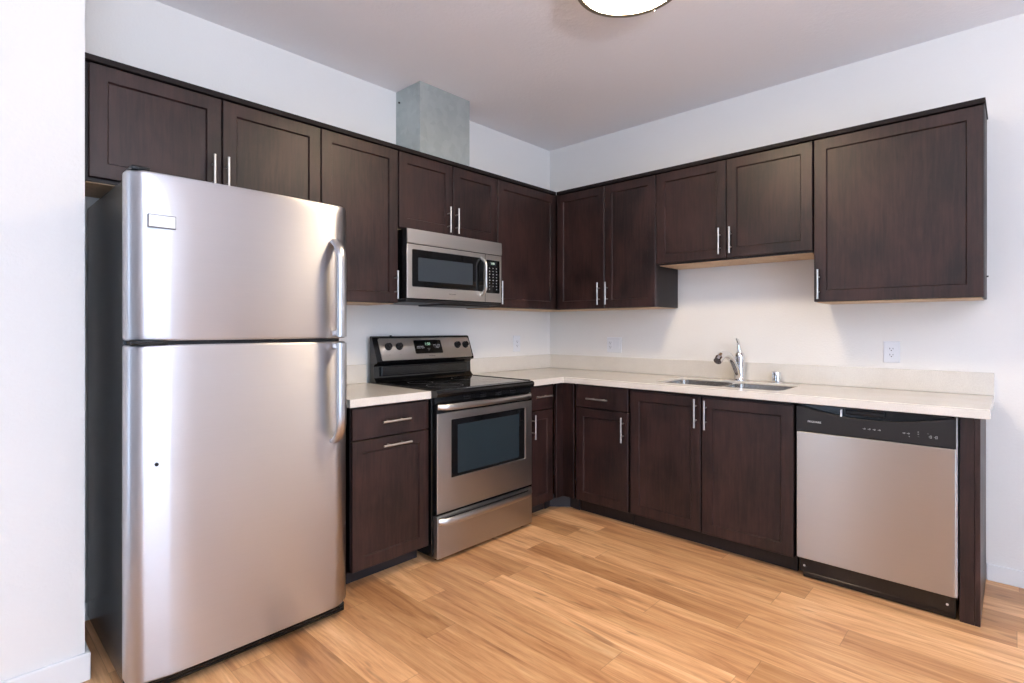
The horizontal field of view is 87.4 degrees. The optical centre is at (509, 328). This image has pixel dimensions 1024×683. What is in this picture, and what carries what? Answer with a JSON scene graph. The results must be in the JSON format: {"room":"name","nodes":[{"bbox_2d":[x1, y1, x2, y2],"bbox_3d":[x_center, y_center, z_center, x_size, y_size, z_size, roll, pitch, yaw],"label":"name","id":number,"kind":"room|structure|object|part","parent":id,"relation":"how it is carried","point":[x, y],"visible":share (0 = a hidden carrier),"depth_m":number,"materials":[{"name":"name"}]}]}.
{"room":"kitchen","nodes":[
{"label":"kitchen","id":0,"kind":"room"},
{"bbox_2d":[0,0,84,681],"bbox_3d":[-2.970,-0.134,0.814,0.640,2.759,3.585,0,0,43],"label":"wall","id":1,"kind":"structure","parent":0,"point":[42,42],"depth_m":1.81,"materials":[{"name":"white paint"}]},
{"bbox_2d":[0,601,90,682],"bbox_3d":[-2.585,1.197,1.102,0.505,0.098,4.530,0,0,43],"label":"baseboard","id":2,"kind":"structure","parent":1,"relation":"attached to","point":[76,669],"depth_m":1.85,"materials":[{"name":"white"}]},
{"bbox_2d":[85,0,549,600],"bbox_3d":[-0.803,-0.134,3.472,0.150,2.759,3.475,0,0,43],"label":"wall","id":3,"kind":"structure","parent":0,"point":[149,35],"depth_m":3.02,"materials":[{"name":"white paint"}]},
{"bbox_2d":[85,61,319,201],"bbox_3d":[-1.391,-0.798,2.471,0.364,0.471,0.948,0,0,43],"label":"upper cabinet","id":4,"kind":"object","parent":3,"relation":"attached to","point":[131,119],"visible":0.66,"depth_m":2.29,"materials":[{"name":"brown wood"}]},
{"bbox_3d":[-1.447,-0.798,2.214,0.019,0.435,0.468,0,0,43],"label":"door","id":5,"kind":"part","parent":4,"relation":"part of","materials":[{"name":"brown wood"}]},
{"bbox_3d":[-1.292,-0.679,2.338,0.038,0.158,0.011,0,0,43],"label":"handle","id":6,"kind":"part","parent":4,"relation":"part of","materials":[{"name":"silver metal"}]},
{"bbox_3d":[-1.252,-0.679,2.380,0.038,0.158,0.011,0,0,43],"label":"handle","id":7,"kind":"part","parent":4,"relation":"part of","materials":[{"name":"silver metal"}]},
{"bbox_3d":[-1.125,-0.798,2.556,0.019,0.435,0.460,0,0,43],"label":"door","id":8,"kind":"part","parent":4,"relation":"part of","materials":[{"name":"brown wood"}]},
{"bbox_2d":[347,364,366,383],"bbox_3d":[-1.040,0.275,3.095,0.019,0.112,0.475,0,0,43],"label":"backsplash","id":9,"kind":"structure","parent":3,"relation":"attached to","point":[356,374],"depth_m":3.21,"materials":[{"name":"stone"}]},
{"bbox_2d":[320,129,398,305],"bbox_3d":[-0.903,-0.586,2.988,0.364,0.894,0.467,0,0,43],"label":"upper cabinet","id":10,"kind":"object","parent":3,"relation":"attached to","point":[360,177],"visible":0.69,"depth_m":2.91,"materials":[{"name":"brown wood"}]},
{"bbox_3d":[-0.641,-0.247,3.029,0.038,0.158,0.011,0,0,43],"label":"handle","id":11,"kind":"part","parent":10,"relation":"part of","materials":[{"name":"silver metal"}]},
{"bbox_2d":[398,151,496,242],"bbox_3d":[-0.466,-0.803,3.453,0.364,0.461,0.800,0,0,43],"label":"upper cabinet","id":12,"kind":"object","parent":3,"relation":"attached to","point":[433,196],"visible":0.8,"depth_m":3.32,"materials":[{"name":"brown wood"}]},
{"bbox_2d":[85,52,555,194],"bbox_3d":[-0.637,-1.032,3.072,0.028,0.024,2.860,0,0,43],"label":"trim","id":13,"kind":"structure","parent":12,"relation":"attached to","point":[89,57],"depth_m":2.57,"materials":[{"name":"brown wood"}]},
{"bbox_3d":[-0.503,-0.798,3.216,0.019,0.435,0.400,0,0,43],"label":"door","id":14,"kind":"part","parent":12,"relation":"part of","materials":[{"name":"brown wood"}]},
{"bbox_2d":[396,81,468,165],"bbox_3d":[-0.502,-1.274,3.498,0.247,0.475,0.417,0,0,43],"label":"duct","id":15,"kind":"object","parent":12,"relation":"on","point":[431,120],"visible":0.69,"depth_m":3.38,"materials":[{"name":"grey metal"}]},
{"bbox_2d":[388,228,501,307],"bbox_3d":[-0.443,-0.354,3.414,0.448,0.427,0.762,0,0,43],"label":"microwave","id":16,"kind":"object","parent":12,"relation":"attached to","point":[435,269],"visible":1,"depth_m":3.25,"materials":[{"name":"silver metal"}]},
{"bbox_3d":[-0.320,-0.526,3.297,0.010,0.082,0.762,0,0,43],"label":"vent panel","id":17,"kind":"part","parent":16,"relation":"part of","materials":[{"name":"metal"}]},
{"bbox_3d":[-0.321,-0.326,3.299,0.006,0.308,0.762,0,0,43],"label":"door","id":18,"kind":"part","parent":16,"relation":"part of","materials":[{"name":"metal"}]},
{"bbox_3d":[-0.167,-0.333,3.425,0.060,0.260,0.018,0,0,43],"label":"handle","id":19,"kind":"part","parent":16,"relation":"part of","materials":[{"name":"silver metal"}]},
{"bbox_3d":[-0.112,-0.338,3.514,0.003,0.216,0.122,0,0,43],"label":"control panel","id":20,"kind":"part","parent":16,"relation":"part of","materials":[{"name":"black plastic"}]},
{"bbox_3d":[-0.373,-0.671,3.313,0.038,0.158,0.011,0,0,43],"label":"handle","id":21,"kind":"part","parent":12,"relation":"part of","materials":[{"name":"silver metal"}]},
{"bbox_3d":[-0.328,-0.671,3.361,0.038,0.158,0.011,0,0,43],"label":"handle","id":22,"kind":"part","parent":12,"relation":"part of","materials":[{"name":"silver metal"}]},
{"bbox_3d":[-0.228,-0.798,3.508,0.019,0.435,0.390,0,0,43],"label":"door","id":23,"kind":"part","parent":12,"relation":"part of","materials":[{"name":"brown wood"}]},
{"bbox_2d":[513,335,519,351],"bbox_3d":[0.055,0.121,4.267,0.009,0.128,0.080,0,0,43],"label":"wall outlet","id":24,"kind":"object","parent":3,"relation":"attached to","point":[516,339],"visible":1,"depth_m":4.26,"materials":[{"name":"white plastic"}]},
{"bbox_2d":[466,179,569,311],"bbox_3d":[0.141,-0.586,4.097,0.364,0.894,0.963,0,0,43],"label":"upper cabinet","id":25,"kind":"object","parent":3,"relation":"attached to","point":[526,217],"visible":0.66,"depth_m":3.89,"materials":[{"name":"brown wood"}]},
{"bbox_3d":[0.127,-0.580,3.885,0.019,0.870,0.629,0,0,43],"label":"door","id":26,"kind":"part","parent":25,"relation":"part of","materials":[{"name":"brown wood"}]},
{"bbox_2d":[82,475,1023,682],"bbox_3d":[0.410,1.276,-0.140,6.870,0.060,7.070,0,0,43],"label":"floor","id":27,"kind":"structure","parent":0,"point":[569,594],"depth_m":2.25,"materials":[{"name":"laminate"}]},
{"bbox_2d":[87,165,346,682],"bbox_3d":[-1.207,0.351,2.262,0.820,1.788,0.804,0,0,43],"label":"refrigerator","id":28,"kind":"object","parent":27,"relation":"on","point":[217,313],"visible":1,"depth_m":1.96,"materials":[{"name":"grey metal"}]},
{"bbox_3d":[-1.169,-0.359,1.802,0.002,0.039,0.077,0,0,43],"label":"badge plate","id":29,"kind":"part","parent":28,"relation":"part of","materials":[{"name":"silver metal"}]},
{"bbox_3d":[-0.994,0.620,2.061,0.095,1.128,0.804,0,0,43],"label":"fridge door","id":30,"kind":"part","parent":28,"relation":"part of","materials":[{"name":"metal"}]},
{"bbox_3d":[-0.994,-0.242,2.061,0.095,0.568,0.804,0,0,43],"label":"freezer door","id":31,"kind":"part","parent":28,"relation":"part of","materials":[{"name":"metal"}]},
{"bbox_3d":[-0.717,0.272,2.240,0.077,0.425,0.043,0,0,43],"label":"handle","id":32,"kind":"part","parent":28,"relation":"part of","materials":[{"name":"silver metal"}]},
{"bbox_3d":[-0.717,-0.172,2.240,0.077,0.411,0.043,0,0,43],"label":"handle","id":33,"kind":"part","parent":28,"relation":"part of","materials":[{"name":"silver metal"}]},
{"bbox_2d":[346,399,427,583],"bbox_3d":[-0.806,0.810,2.874,0.660,0.872,0.472,0,0,43],"label":"base cabinet","id":34,"kind":"object","parent":27,"relation":"on","point":[387,444],"visible":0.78,"depth_m":2.66,"materials":[{"name":"brown wood"}]},
{"bbox_2d":[347,364,430,407],"bbox_3d":[-0.814,0.296,2.882,0.641,0.152,0.476,0,0,43],"label":"countertop","id":35,"kind":"structure","parent":34,"relation":"on","point":[360,393],"depth_m":2.79,"materials":[{"name":"stone"}]},
{"bbox_3d":[-0.593,0.457,2.687,0.019,0.150,0.450,0,0,43],"label":"drawer","id":36,"kind":"part","parent":34,"relation":"part of","materials":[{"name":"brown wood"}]},
{"bbox_3d":[-0.569,0.457,2.672,0.038,0.011,0.166,0,0,43],"label":"handle","id":37,"kind":"part","parent":34,"relation":"part of","materials":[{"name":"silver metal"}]},
{"bbox_3d":[-0.565,0.575,2.677,0.038,0.011,0.166,0,0,43],"label":"handle","id":38,"kind":"part","parent":34,"relation":"part of","materials":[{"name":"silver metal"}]},
{"bbox_2d":[368,335,533,559],"bbox_3d":[-0.342,0.644,3.307,0.707,1.203,0.784,0,0,43],"label":"range","id":39,"kind":"object","parent":27,"relation":"on","point":[480,426],"visible":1,"depth_m":3.12,"materials":[{"name":"silver metal"}]},
{"bbox_3d":[-0.739,0.112,3.276,0.044,0.049,0.048,0,0,43],"label":"knob","id":40,"kind":"part","parent":39,"relation":"part of","materials":[{"name":"black plastic"}]},
{"bbox_3d":[-0.684,0.112,3.334,0.044,0.049,0.048,0,0,43],"label":"knob","id":41,"kind":"part","parent":39,"relation":"part of","materials":[{"name":"black plastic"}]},
{"bbox_3d":[-0.543,0.262,3.496,0.016,0.057,0.695,0,0,43],"label":"trim","id":42,"kind":"part","parent":39,"relation":"part of","materials":[{"name":"black metal"}]},
{"bbox_3d":[-0.535,0.129,3.507,0.059,0.135,0.735,0,0,43],"label":"console panel","id":43,"kind":"part","parent":39,"relation":"part of","materials":[{"name":"metal"}]},
{"bbox_3d":[-0.534,0.119,3.507,0.038,0.087,0.223,0,0,43],"label":"display panel","id":44,"kind":"part","parent":39,"relation":"part of","materials":[{"name":"black ceramic"}]},
{"bbox_2d":[368,375,533,397],"bbox_3d":[-0.354,0.347,3.313,0.662,0.039,0.777,0,0,43],"label":"cooktop","id":45,"kind":"object","parent":39,"relation":"in","point":[440,386],"depth_m":3.21,"materials":[{"name":"black glass"}]},
{"bbox_3d":[-0.357,0.112,3.682,0.044,0.049,0.048,0,0,43],"label":"knob","id":46,"kind":"part","parent":39,"relation":"part of","materials":[{"name":"black plastic"}]},
{"bbox_3d":[-0.307,0.112,3.735,0.044,0.049,0.048,0,0,43],"label":"knob","id":47,"kind":"part","parent":39,"relation":"part of","materials":[{"name":"black plastic"}]},
{"bbox_3d":[-0.136,0.694,3.113,0.030,0.572,0.761,0,0,43],"label":"oven door","id":48,"kind":"part","parent":39,"relation":"part of","materials":[{"name":"silver metal"}]},
{"bbox_3d":[-0.135,1.109,3.111,0.036,0.226,0.759,0,0,43],"label":"drawer","id":49,"kind":"part","parent":39,"relation":"part of","materials":[{"name":"metal"}]},
{"bbox_3d":[-0.111,0.418,3.083,0.063,0.032,0.750,0,0,43],"label":"handle","id":50,"kind":"part","parent":39,"relation":"part of","materials":[{"name":"metal"}]},
{"bbox_3d":[-0.110,1.024,3.083,0.060,0.037,0.747,0,0,43],"label":"handle","id":51,"kind":"part","parent":39,"relation":"part of","materials":[{"name":"metal"}]},
{"bbox_2d":[531,384,552,512],"bbox_3d":[0.001,0.810,3.731,0.660,0.872,0.281,0,0,43],"label":"base cabinet","id":52,"kind":"object","parent":27,"relation":"on","point":[542,395],"visible":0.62,"depth_m":3.54,"materials":[{"name":"brown wood"}]},
{"bbox_3d":[0.155,0.635,3.441,0.038,0.155,0.011,0,0,43],"label":"handle","id":53,"kind":"part","parent":52,"relation":"part of","materials":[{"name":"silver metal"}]},
{"bbox_3d":[0.202,0.459,3.531,0.019,0.150,0.239,0,0,43],"label":"drawer","id":54,"kind":"part","parent":52,"relation":"part of","materials":[{"name":"brown wood"}]},
{"bbox_3d":[0.218,0.446,3.507,0.038,0.011,0.158,0,0,43],"label":"handle","id":55,"kind":"part","parent":52,"relation":"part of","materials":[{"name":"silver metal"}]},
{"bbox_2d":[544,383,580,509],"bbox_3d":[0.360,0.811,3.694,0.249,0.870,0.118,0,0,4],"label":"cabinet filler","id":56,"kind":"object","parent":27,"relation":"on","point":[564,495],"visible":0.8,"depth_m":3.66,"materials":[{"name":"brown wood"}]},
{"bbox_2d":[576,384,634,524],"bbox_3d":[0.786,0.810,3.699,0.415,0.872,0.660,0,0,43],"label":"base cabinet","id":57,"kind":"object","parent":27,"relation":"on","point":[602,412],"visible":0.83,"depth_m":3.48,"materials":[{"name":"brown wood"}]},
{"bbox_3d":[0.566,0.462,3.479,0.163,0.011,0.038,0,0,43],"label":"handle","id":58,"kind":"part","parent":57,"relation":"part of","materials":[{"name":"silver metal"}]},
{"bbox_3d":[0.597,0.452,3.489,0.399,0.144,0.019,0,0,43],"label":"drawer","id":59,"kind":"part","parent":57,"relation":"part of","materials":[{"name":"brown wood"}]},
{"bbox_3d":[0.597,0.841,3.489,0.399,0.620,0.019,0,0,43],"label":"door","id":60,"kind":"part","parent":57,"relation":"part of","materials":[{"name":"brown wood"}]},
{"bbox_3d":[0.700,0.637,3.353,0.011,0.158,0.038,0,0,43],"label":"handle","id":61,"kind":"part","parent":57,"relation":"part of","materials":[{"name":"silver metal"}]},
{"bbox_2d":[630,389,798,570],"bbox_3d":[1.284,0.810,3.230,0.942,0.872,0.660,0,0,43],"label":"base cabinet","id":62,"kind":"object","parent":27,"relation":"on","point":[720,472],"visible":0.84,"depth_m":2.97,"materials":[{"name":"brown wood"}]},
{"bbox_3d":[0.918,0.770,3.186,0.449,0.762,0.019,0,0,43],"label":"door","id":63,"kind":"part","parent":62,"relation":"part of","materials":[{"name":"brown wood"}]},
{"bbox_3d":[1.044,0.480,3.028,0.011,0.163,0.038,0,0,43],"label":"handle","id":64,"kind":"part","parent":62,"relation":"part of","materials":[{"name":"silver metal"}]},
{"bbox_3d":[1.087,0.484,2.989,0.011,0.163,0.038,0,0,43],"label":"handle","id":65,"kind":"part","parent":62,"relation":"part of","materials":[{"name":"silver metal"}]},
{"bbox_2d":[470,354,993,419],"bbox_3d":[1.023,0.296,3.246,2.816,0.152,0.997,0,0,43],"label":"countertop","id":66,"kind":"structure","parent":62,"relation":"on","point":[931,392],"depth_m":3.08,"materials":[{"name":"stone"}]},
{"bbox_2d":[666,380,793,390],"bbox_3d":[1.296,0.443,3.231,0.731,0.200,0.379,0,0,43],"label":"sink","id":67,"kind":"object","parent":66,"relation":"in","point":[693,382],"visible":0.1,"depth_m":3.33,"materials":[{"name":"metal"}]},
{"bbox_3d":[1.161,0.443,3.358,0.359,0.200,0.379,0,0,43],"label":"bowl","id":68,"kind":"part","parent":67,"relation":"part of","materials":[{"name":"metal"}]},
{"bbox_3d":[1.432,0.433,3.103,0.359,0.180,0.379,0,0,43],"label":"bowl","id":69,"kind":"part","parent":67,"relation":"part of","materials":[{"name":"metal"}]},
{"bbox_2d":[714,338,745,380],"bbox_3d":[1.371,0.197,3.340,0.325,0.269,0.074,0,0,-40],"label":"faucet","id":70,"kind":"object","parent":66,"relation":"on","point":[737,364],"visible":1,"depth_m":3.39,"materials":[{"name":"silver metal"}]},
{"bbox_3d":[1.375,0.231,3.348,0.253,0.188,0.048,0,0,-40],"label":"spout","id":71,"kind":"part","parent":70,"relation":"part of","materials":[{"name":"silver metal"}]},
{"bbox_3d":[1.462,0.116,3.416,0.044,0.108,0.057,0,0,43],"label":"lever","id":72,"kind":"part","parent":70,"relation":"part of","materials":[{"name":"silver metal"}]},
{"bbox_2d":[772,371,781,382],"bbox_3d":[1.632,0.298,3.280,0.060,0.067,0.060,0,0,43],"label":"air gap","id":73,"kind":"object","parent":66,"relation":"on","point":[776,376],"visible":1,"depth_m":3.26,"materials":[{"name":"silver metal"}]},
{"bbox_3d":[1.259,0.771,2.865,0.473,0.765,0.019,0,0,43],"label":"door","id":74,"kind":"part","parent":62,"relation":"part of","materials":[{"name":"brown wood"}]},
{"bbox_2d":[797,403,958,618],"bbox_3d":[1.865,0.812,2.689,0.620,0.868,0.596,0,0,43],"label":"dishwasher","id":75,"kind":"object","parent":27,"relation":"on","point":[878,490],"visible":1,"depth_m":2.45,"materials":[{"name":"silver metal"}]},
{"bbox_3d":[1.657,0.398,2.502,0.155,0.024,0.018,0,0,43],"label":"latch handle","id":76,"kind":"part","parent":75,"relation":"part of","materials":[{"name":"black plastic"}]},
{"bbox_3d":[1.673,0.448,2.488,0.615,0.126,0.038,0,0,43],"label":"control panel","id":77,"kind":"part","parent":75,"relation":"part of","materials":[{"name":"black plastic"}]},
{"bbox_3d":[1.683,1.192,2.497,0.607,0.096,0.016,0,0,43],"label":"kick plate","id":78,"kind":"part","parent":75,"relation":"part of","materials":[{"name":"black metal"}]},
{"bbox_3d":[1.900,0.759,2.277,0.004,0.764,0.034,0,0,43],"label":"trim","id":79,"kind":"part","parent":75,"relation":"part of","materials":[{"name":"silver metal"}]},
{"bbox_2d":[959,417,985,626],"bbox_3d":[2.138,0.809,2.470,0.067,0.872,0.593,0,0,43],"label":"end panel","id":80,"kind":"object","parent":27,"relation":"on","point":[972,431],"visible":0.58,"depth_m":2.26,"materials":[{"name":"brown wood"}]},
{"bbox_3d":[2.156,0.809,2.453,0.018,0.872,0.593,0,0,43],"label":"panel","id":81,"kind":"part","parent":80,"relation":"part of","materials":[{"name":"brown wood"}]},
{"bbox_2d":[154,0,1023,150],"bbox_3d":[0.410,-1.553,-0.140,6.870,0.080,7.070,0,0,43],"label":"ceiling","id":82,"kind":"structure","parent":0,"point":[549,75],"depth_m":2.87,"materials":[{"name":"white paint"}]},
{"bbox_2d":[578,0,671,17],"bbox_3d":[0.498,-1.463,2.228,0.453,0.098,0.454,0,0,43],"label":"ceiling lamp","id":83,"kind":"object","parent":82,"relation":"attached to","point":[606,8],"visible":1,"depth_m":2.37,"materials":[{"name":"white glass"}]},
{"bbox_2d":[550,13,1023,570],"bbox_3d":[2.837,-0.134,2.327,6.720,2.759,0.150,0,0,43],"label":"wall","id":84,"kind":"structure","parent":0,"point":[773,313],"depth_m":3.06,"materials":[{"name":"white paint"}]},
{"bbox_2d":[607,337,621,352],"bbox_3d":[0.803,0.127,4.134,0.128,0.118,0.009,0,0,43],"label":"wall outlet","id":85,"kind":"object","parent":84,"relation":"attached to","point":[614,344],"visible":1,"depth_m":4.13,"materials":[{"name":"white plastic"}]},
{"bbox_2d":[608,340,611,348],"bbox_3d":[0.778,0.127,4.154,0.033,0.067,0.003,0,0,43],"label":"receptacle","id":86,"kind":"object","parent":85,"relation":"attached to","point":[609,341],"depth_m":4.15,"materials":[{"name":"white plastic"}]},
{"bbox_2d":[557,175,677,310],"bbox_3d":[0.758,-0.586,3.930,0.828,0.894,0.364,0,0,43],"label":"upper cabinet","id":87,"kind":"object","parent":84,"relation":"attached to","point":[606,235],"visible":0.98,"depth_m":3.77,"materials":[{"name":"brown wood"}]},
{"bbox_3d":[0.521,-0.580,3.968,0.426,0.870,0.019,0,0,43],"label":"door","id":88,"kind":"part","parent":87,"relation":"part of","materials":[{"name":"brown wood"}]},
{"bbox_3d":[0.629,-0.248,3.828,0.011,0.158,0.038,0,0,43],"label":"handle","id":89,"kind":"part","parent":87,"relation":"part of","materials":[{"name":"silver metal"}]},
{"bbox_3d":[0.677,-0.248,3.782,0.011,0.158,0.038,0,0,43],"label":"handle","id":90,"kind":"part","parent":87,"relation":"part of","materials":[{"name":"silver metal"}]},
{"bbox_3d":[0.823,-0.580,3.683,0.394,0.870,0.019,0,0,43],"label":"door","id":91,"kind":"part","parent":87,"relation":"part of","materials":[{"name":"brown wood"}]},
{"bbox_2d":[470,354,993,395],"bbox_3d":[1.023,0.275,3.246,2.816,0.112,0.997,0,0,43],"label":"backsplash","id":92,"kind":"structure","parent":84,"relation":"attached to","point":[975,383],"depth_m":3.32,"materials":[{"name":"stone"}]},
{"bbox_2d":[656,141,813,269],"bbox_3d":[1.401,-0.722,3.325,0.927,0.622,0.364,0,0,43],"label":"upper cabinet","id":93,"kind":"object","parent":84,"relation":"attached to","point":[756,208],"visible":0.97,"depth_m":3.18,"materials":[{"name":"brown wood"}]},
{"bbox_3d":[1.138,-0.720,3.387,0.456,0.590,0.019,0,0,43],"label":"door","id":94,"kind":"part","parent":93,"relation":"part of","materials":[{"name":"brown wood"}]},
{"bbox_3d":[1.261,-0.526,3.233,0.011,0.158,0.038,0,0,43],"label":"handle","id":95,"kind":"part","parent":93,"relation":"part of","materials":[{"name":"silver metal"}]},
{"bbox_3d":[1.308,-0.526,3.188,0.011,0.158,0.038,0,0,43],"label":"handle","id":96,"kind":"part","parent":93,"relation":"part of","materials":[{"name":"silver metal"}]},
{"bbox_3d":[1.476,-0.720,3.069,0.462,0.590,0.019,0,0,43],"label":"door","id":97,"kind":"part","parent":93,"relation":"part of","materials":[{"name":"brown wood"}]},
{"bbox_2d":[556,97,987,195],"bbox_3d":[1.364,-1.032,3.381,2.459,0.024,0.332,0,0,43],"label":"trim","id":98,"kind":"structure","parent":93,"relation":"attached to","point":[980,101],"depth_m":2.94,"materials":[{"name":"brown wood"}]},
{"bbox_2d":[883,341,899,362],"bbox_3d":[2.084,0.129,2.927,0.074,0.117,0.009,0,0,43],"label":"wall outlet","id":99,"kind":"object","parent":84,"relation":"attached to","point":[891,349],"visible":1,"depth_m":2.92,"materials":[{"name":"white plastic"}]},
{"bbox_2d":[888,346,894,357],"bbox_3d":[2.082,0.129,2.925,0.033,0.067,0.003,0,0,43],"label":"receptacle","id":100,"kind":"object","parent":99,"relation":"attached to","point":[891,349],"depth_m":2.92,"materials":[{"name":"white plastic"}]},
{"bbox_2d":[814,104,988,303],"bbox_3d":[1.996,-0.586,2.764,0.698,0.894,0.364,0,0,43],"label":"upper cabinet","id":101,"kind":"object","parent":84,"relation":"attached to","point":[900,209],"visible":1,"depth_m":2.63,"materials":[{"name":"brown wood"}]},
{"bbox_3d":[1.648,-0.236,2.868,0.011,0.158,0.038,0,0,43],"label":"handle","id":102,"kind":"part","parent":101,"relation":"part of","materials":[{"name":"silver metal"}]},
{"bbox_2d":[986,563,1023,588],"bbox_3d":[3.752,1.205,1.353,3.812,0.082,0.014,0,0,43],"label":"baseboard","id":103,"kind":"structure","parent":84,"relation":"attached to","point":[996,573],"depth_m":2.61,"materials":[{"name":"white"}]}
]}

